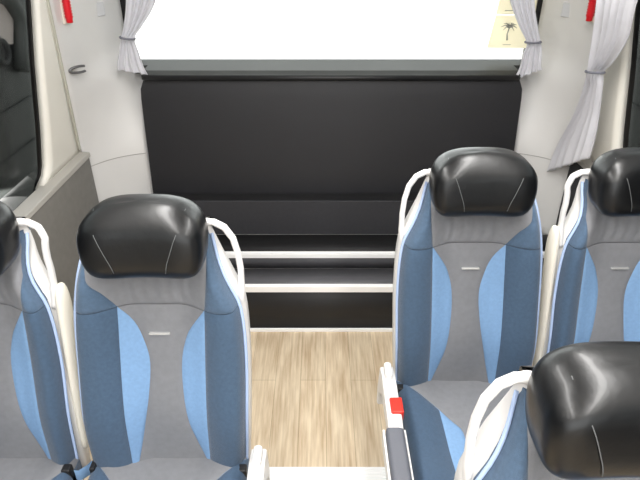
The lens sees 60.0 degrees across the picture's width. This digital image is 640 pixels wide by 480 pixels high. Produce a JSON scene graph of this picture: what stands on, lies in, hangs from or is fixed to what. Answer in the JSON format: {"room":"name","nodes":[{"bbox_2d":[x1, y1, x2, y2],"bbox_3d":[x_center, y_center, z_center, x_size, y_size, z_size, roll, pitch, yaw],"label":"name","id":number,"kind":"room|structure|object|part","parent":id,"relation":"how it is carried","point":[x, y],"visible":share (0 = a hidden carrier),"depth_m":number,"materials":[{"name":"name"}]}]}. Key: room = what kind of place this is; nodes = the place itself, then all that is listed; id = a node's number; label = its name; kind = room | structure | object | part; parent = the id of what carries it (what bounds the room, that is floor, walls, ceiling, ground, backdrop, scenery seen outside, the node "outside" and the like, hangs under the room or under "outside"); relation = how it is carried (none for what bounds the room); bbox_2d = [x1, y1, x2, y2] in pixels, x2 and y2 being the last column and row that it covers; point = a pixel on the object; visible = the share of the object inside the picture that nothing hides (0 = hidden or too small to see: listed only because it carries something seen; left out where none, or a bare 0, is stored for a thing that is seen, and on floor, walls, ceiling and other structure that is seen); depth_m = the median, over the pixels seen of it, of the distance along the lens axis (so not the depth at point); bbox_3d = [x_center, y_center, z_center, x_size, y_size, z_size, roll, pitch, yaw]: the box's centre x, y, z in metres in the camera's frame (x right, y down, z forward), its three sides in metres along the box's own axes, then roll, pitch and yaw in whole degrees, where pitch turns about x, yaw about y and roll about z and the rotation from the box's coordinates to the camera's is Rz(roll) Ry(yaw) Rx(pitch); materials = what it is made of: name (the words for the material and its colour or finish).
{"room":"vehicle interior","nodes":[
{"label":"vehicle interior","id":0,"kind":"room"},
{"bbox_2d":[13,0,152,310],"bbox_3d":[-0.995,0.762,0.411,0.371,2.370,5.950,0,30,0],"label":"wall","id":1,"kind":"structure","parent":0,"point":[94,143],"depth_m":2.51,"materials":[{"name":"white plastic"}]},
{"bbox_2d":[0,0,41,200],"bbox_3d":[-1.092,0.522,0.070,0.197,1.005,5.600,0,30,0],"label":"window","id":2,"kind":"structure","parent":1,"relation":"in","point":[5,186],"depth_m":2.13,"materials":[{"name":"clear glass"}]},
{"bbox_2d":[60,0,72,23],"bbox_3d":[-1.036,-0.991,2.245,0.053,0.220,0.070,24,38,35],"label":"hammer","id":3,"kind":"object","parent":1,"relation":"attached to","point":[66,11],"visible":1,"depth_m":2.27,"materials":[{"name":"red plastic"}]},
{"bbox_2d":[68,65,85,73],"bbox_3d":[-1.074,-0.750,2.436,0.034,0.037,0.077,24,38,35],"label":"coat hook","id":4,"kind":"object","parent":1,"relation":"attached to","point":[76,66],"visible":1,"depth_m":2.42,"materials":[{"name":"silver metal"}]},
{"bbox_2d":[97,2,104,16],"bbox_3d":[-1.014,-1.064,2.552,0.012,0.060,0.044,18,34,28],"label":"cover plate","id":5,"kind":"object","parent":1,"relation":"attached to","point":[100,6],"visible":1,"depth_m":2.55,"materials":[{"name":"grey plastic"}]},
{"bbox_2d":[147,149,397,268],"bbox_3d":[0.050,-0.738,2.978,2.450,2.400,0.025,0,30,0],"label":"wall","id":6,"kind":"structure","parent":0,"point":[147,149],"depth_m":3.37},
{"bbox_2d":[117,0,155,74],"bbox_3d":[-0.799,-1.027,2.490,0.318,0.566,0.059,0,30,0],"label":"window curtain","id":7,"kind":"object","parent":6,"relation":"hanging from","point":[137,12],"visible":1,"depth_m":2.54,"materials":[{"name":"white fabric"}]},
{"bbox_2d":[141,60,520,80],"bbox_3d":[0.055,-0.833,2.720,1.970,0.047,0.245,0,30,0],"label":"sill","id":8,"kind":"structure","parent":6,"relation":"attached to","point":[157,70],"depth_m":2.66,"materials":[{"name":"black plastic"}]},
{"bbox_2d":[141,80,521,193],"bbox_3d":[0.055,-0.489,2.797,1.854,0.630,0.086,0,30,0],"label":"backboard","id":9,"kind":"object","parent":8,"relation":"attached to","point":[203,137],"visible":0.73,"depth_m":2.75,"materials":[{"name":"black plastic"}]},
{"bbox_2d":[120,0,542,59],"bbox_3d":[0.055,-1.276,2.630,2.200,0.920,0.030,0,30,0],"label":"window","id":10,"kind":"structure","parent":6,"relation":"in","point":[122,2],"depth_m":2.82,"materials":[{"name":"clear glass"}]},
{"bbox_2d":[487,0,537,47],"bbox_3d":[0.947,-1.113,2.704,0.212,0.340,0.009,0,30,0],"label":"window sticker","id":11,"kind":"object","parent":10,"relation":"attached to","point":[506,32],"visible":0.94,"depth_m":2.75,"materials":[{"name":"beige paper"}]},
{"bbox_2d":[502,23,515,39],"bbox_3d":[0.935,-1.034,2.749,0.081,0.082,0.009,0,30,0],"label":"print","id":12,"kind":"object","parent":11,"relation":"attached to","point":[508,29],"depth_m":2.75,"materials":[{"name":"grey paper"}]},
{"bbox_2d":[510,0,541,77],"bbox_3d":[0.890,-1.018,2.495,0.317,0.587,0.059,0,30,0],"label":"window curtain","id":13,"kind":"object","parent":6,"relation":"hanging from","point":[524,11],"visible":1,"depth_m":2.54,"materials":[{"name":"white fabric"}]},
{"bbox_2d":[83,332,532,479],"bbox_3d":[0.050,1.739,0.508,2.450,0.020,5.140,0,30,0],"label":"floor","id":14,"kind":"structure","parent":0,"point":[314,394],"depth_m":2.35,"materials":[{"name":"brown wood"}]},
{"bbox_2d":[0,201,91,479],"bbox_3d":[-0.838,0.551,1.318,0.439,1.227,0.642,0,30,0],"label":"seat","id":15,"kind":"object","parent":14,"relation":"on","point":[43,436],"visible":0.96,"depth_m":1.39,"materials":[{"name":"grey fabric"}]},
{"bbox_3d":[-0.836,0.069,1.313,0.279,0.176,0.094,0,30,0],"label":"panel","id":16,"kind":"part","parent":15,"relation":"part of","materials":[{"name":"grey fabric"}]},
{"bbox_3d":[-0.823,0.391,1.444,0.226,0.509,0.118,0,30,0],"label":"panel","id":17,"kind":"part","parent":15,"relation":"part of","materials":[{"name":"grey fabric"}]},
{"bbox_3d":[-0.686,0.067,1.316,0.043,0.176,0.122,0,30,0],"label":"shoulder panel","id":18,"kind":"part","parent":15,"relation":"part of","materials":[{"name":"blue fabric"}]},
{"bbox_3d":[-0.684,0.054,1.337,0.097,0.234,0.047,11,32,18],"label":"grab handle","id":19,"kind":"part","parent":15,"relation":"part of","materials":[{"name":"white plastic"}]},
{"bbox_2d":[0,458,78,479],"bbox_3d":[-0.855,0.739,1.330,0.383,0.093,0.475,0,30,0],"label":"cushion","id":20,"kind":"object","parent":15,"relation":"on","point":[10,468],"depth_m":1.48,"materials":[{"name":"grey fabric"}]},
{"bbox_2d":[74,194,269,479],"bbox_3d":[-0.370,0.570,1.286,0.516,1.227,0.728,0,30,0],"label":"seat","id":21,"kind":"object","parent":14,"relation":"on","point":[162,320],"visible":1,"depth_m":1.36,"materials":[{"name":"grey fabric"}]},
{"bbox_3d":[-0.545,0.073,1.305,0.104,0.176,0.104,-21,36,-32],"label":"shoulder panel","id":22,"kind":"part","parent":21,"relation":"part of","materials":[{"name":"blue fabric"}]},
{"bbox_3d":[-0.402,0.069,1.313,0.280,0.176,0.094,0,30,0],"label":"panel","id":23,"kind":"part","parent":21,"relation":"part of","materials":[{"name":"grey fabric"}]},
{"bbox_3d":[-0.390,0.391,1.444,0.226,0.509,0.118,0,30,0],"label":"panel","id":24,"kind":"part","parent":21,"relation":"part of","materials":[{"name":"grey fabric"}]},
{"bbox_2d":[100,457,246,479],"bbox_3d":[-0.405,0.739,1.330,0.416,0.093,0.475,0,30,0],"label":"cushion","id":25,"kind":"object","parent":21,"relation":"on","point":[129,468],"depth_m":1.48,"materials":[{"name":"grey fabric"}]},
{"bbox_3d":[-0.236,0.068,1.313,0.077,0.176,0.127,0,30,0],"label":"shoulder panel","id":26,"kind":"part","parent":21,"relation":"part of","materials":[{"name":"blue fabric"}]},
{"bbox_3d":[-0.240,0.055,1.335,0.119,0.234,0.043,8,31,14],"label":"grab handle","id":27,"kind":"part","parent":21,"relation":"part of","materials":[{"name":"white plastic"}]},
{"bbox_2d":[269,467,385,479],"bbox_3d":[0.025,0.866,2.023,0.444,0.036,0.066,0,30,0],"label":"trim","id":28,"kind":"structure","parent":14,"relation":"on","point":[276,473],"depth_m":2.02,"materials":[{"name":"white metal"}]},
{"bbox_2d":[235,269,542,331],"bbox_3d":[0.050,0.293,2.726,2.290,0.266,0.172,0,30,0],"label":"step","id":29,"kind":"structure","parent":14,"relation":"on","point":[279,300],"depth_m":2.66,"materials":[{"name":"grey rubber"}]},
{"bbox_2d":[216,235,547,267],"bbox_3d":[0.050,0.055,2.799,2.290,0.086,0.206,0,30,0],"label":"step","id":30,"kind":"structure","parent":29,"relation":"on","point":[257,251],"depth_m":2.73,"materials":[{"name":"grey rubber"}]},
{"bbox_2d":[168,194,417,233],"bbox_3d":[0.055,-0.140,2.872,1.850,0.190,0.115,0,30,0],"label":"board","id":31,"kind":"object","parent":30,"relation":"on","point":[242,213],"visible":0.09,"depth_m":2.82,"materials":[{"name":"grey carpet"}]},
{"bbox_2d":[377,147,542,479],"bbox_3d":[0.415,0.422,1.541,0.516,1.227,0.728,0,30,0],"label":"seat","id":32,"kind":"object","parent":14,"relation":"on","point":[467,276],"visible":0.94,"depth_m":1.60,"materials":[{"name":"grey fabric"}]},
{"bbox_3d":[0.165,0.564,1.345,0.006,0.042,0.225,0,30,0],"label":"armrest rail","id":33,"kind":"part","parent":32,"relation":"part of","materials":[{"name":"white plastic"}]},
{"bbox_3d":[0.218,0.564,1.345,0.006,0.042,0.225,0,30,0],"label":"armrest rail","id":34,"kind":"part","parent":32,"relation":"part of","materials":[{"name":"white plastic"}]},
{"bbox_3d":[0.285,-0.092,1.591,0.119,0.234,0.043,-8,31,-14],"label":"grab handle","id":35,"kind":"part","parent":32,"relation":"part of","materials":[{"name":"white plastic"}]},
{"bbox_3d":[0.281,-0.079,1.569,0.077,0.176,0.127,0,30,0],"label":"shoulder panel","id":36,"kind":"part","parent":32,"relation":"part of","materials":[{"name":"blue fabric"}]},
{"bbox_2d":[397,380,511,438],"bbox_3d":[0.450,0.591,1.586,0.416,0.093,0.475,0,30,0],"label":"cushion","id":37,"kind":"object","parent":32,"relation":"on","point":[433,409],"depth_m":1.68,"materials":[{"name":"grey fabric"}]},
{"bbox_3d":[0.435,0.243,1.699,0.226,0.509,0.118,0,30,0],"label":"panel","id":38,"kind":"part","parent":32,"relation":"part of","materials":[{"name":"grey fabric"}]},
{"bbox_3d":[0.447,-0.079,1.569,0.280,0.176,0.094,0,30,0],"label":"panel","id":39,"kind":"part","parent":32,"relation":"part of","materials":[{"name":"grey fabric"}]},
{"bbox_3d":[0.590,-0.074,1.560,0.104,0.176,0.104,21,36,32],"label":"shoulder panel","id":40,"kind":"part","parent":32,"relation":"part of","materials":[{"name":"blue fabric"}]},
{"bbox_2d":[454,341,639,479],"bbox_3d":[0.423,0.823,0.849,0.516,1.227,0.728,0,30,0],"label":"seat","id":41,"kind":"object","parent":14,"relation":"on","point":[574,414],"visible":1,"depth_m":0.77,"materials":[{"name":"black leather"}]},
{"bbox_3d":[0.293,0.307,0.898,0.119,0.234,0.043,-8,31,-14],"label":"grab handle","id":42,"kind":"part","parent":41,"relation":"part of","materials":[{"name":"white plastic"}]},
{"bbox_3d":[0.289,0.321,0.876,0.077,0.176,0.127,0,30,0],"label":"shoulder panel","id":43,"kind":"part","parent":41,"relation":"part of","materials":[{"name":"white plastic"}]},
{"bbox_3d":[0.455,0.321,0.876,0.280,0.176,0.094,0,30,0],"label":"panel","id":44,"kind":"part","parent":41,"relation":"part of","materials":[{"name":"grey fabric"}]},
{"bbox_2d":[533,147,639,365],"bbox_3d":[0.887,0.404,1.574,0.439,1.227,0.642,0,30,0],"label":"seat","id":45,"kind":"object","parent":14,"relation":"on","point":[590,285],"visible":0.67,"depth_m":1.61,"materials":[{"name":"blue fabric"}]},
{"bbox_3d":[0.734,-0.093,1.592,0.097,0.234,0.047,-11,32,-18],"label":"grab handle","id":46,"kind":"part","parent":45,"relation":"part of","materials":[{"name":"white plastic"}]},
{"bbox_3d":[0.736,-0.080,1.571,0.043,0.176,0.122,0,30,0],"label":"shoulder panel","id":47,"kind":"part","parent":45,"relation":"part of","materials":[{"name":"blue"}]},
{"bbox_3d":[0.885,-0.079,1.569,0.279,0.176,0.094,0,30,0],"label":"panel","id":48,"kind":"part","parent":45,"relation":"part of","materials":[{"name":"grey fabric"}]},
{"bbox_3d":[0.872,0.243,1.699,0.226,0.509,0.118,0,30,0],"label":"panel","id":49,"kind":"part","parent":45,"relation":"part of","materials":[{"name":"grey fabric"}]},
{"bbox_2d":[514,0,634,268],"bbox_3d":[1.095,0.762,0.411,0.371,2.370,5.950,0,30,0],"label":"wall","id":50,"kind":"structure","parent":0,"point":[551,95],"depth_m":2.64,"materials":[{"name":"white plastic"}]},
{"bbox_2d":[561,2,569,16],"bbox_3d":[1.127,-1.052,2.531,0.012,0.060,0.044,-18,35,-28],"label":"cover plate","id":51,"kind":"object","parent":50,"relation":"attached to","point":[566,6],"visible":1,"depth_m":2.53,"materials":[{"name":"grey plastic"}]},
{"bbox_2d":[586,0,595,21],"bbox_3d":[1.134,-1.014,2.285,0.053,0.220,0.070,-24,38,-35],"label":"hammer","id":52,"kind":"object","parent":50,"relation":"attached to","point":[590,15],"visible":0.87,"depth_m":2.31,"materials":[{"name":"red plastic"}]},
{"bbox_2d":[547,0,637,171],"bbox_3d":[1.102,-0.619,2.255,0.134,1.024,0.677,0,30,0],"label":"curtain","id":53,"kind":"object","parent":50,"relation":"hanging from","point":[613,19],"visible":1,"depth_m":2.24,"materials":[{"name":"white fabric"}]},
{"bbox_2d":[623,0,639,147],"bbox_3d":[1.192,0.522,0.070,0.197,1.005,5.600,0,30,0],"label":"window","id":54,"kind":"structure","parent":50,"relation":"in","point":[637,9],"depth_m":2.17,"materials":[{"name":"clear glass"}]},
{"label":"outside","id":55,"kind":"structure","parent":0,"visible":0},
{"bbox_2d":[135,0,522,57],"bbox_3d":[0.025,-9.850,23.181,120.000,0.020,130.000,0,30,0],"label":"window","id":56,"kind":"structure","parent":55,"point":[173,28],"depth_m":17.68,"materials":[{"name":"glass"}]},
{"bbox_2d":[0,0,36,210],"bbox_3d":[-3.837,0.376,1.949,2.525,3.500,13.000,0,30,0],"label":"coach","id":57,"kind":"object","parent":56,"relation":"on","point":[17,122],"visible":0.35,"depth_m":4.87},
{"bbox_2d":[0,37,11,65],"bbox_3d":[-2.640,-1.563,4.605,0.050,0.230,0.230,0,30,0],"label":"round lamp","id":58,"kind":"object","parent":57,"relation":"attached to","point":[8,55],"depth_m":4.65,"materials":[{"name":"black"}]},
{"bbox_2d":[522,27,639,146],"bbox_3d":[3.990,0.376,1.949,2.420,3.500,13.000,0,30,0],"label":"coach","id":59,"kind":"object","parent":56,"relation":"on","point":[634,130],"visible":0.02,"depth_m":4.90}
]}

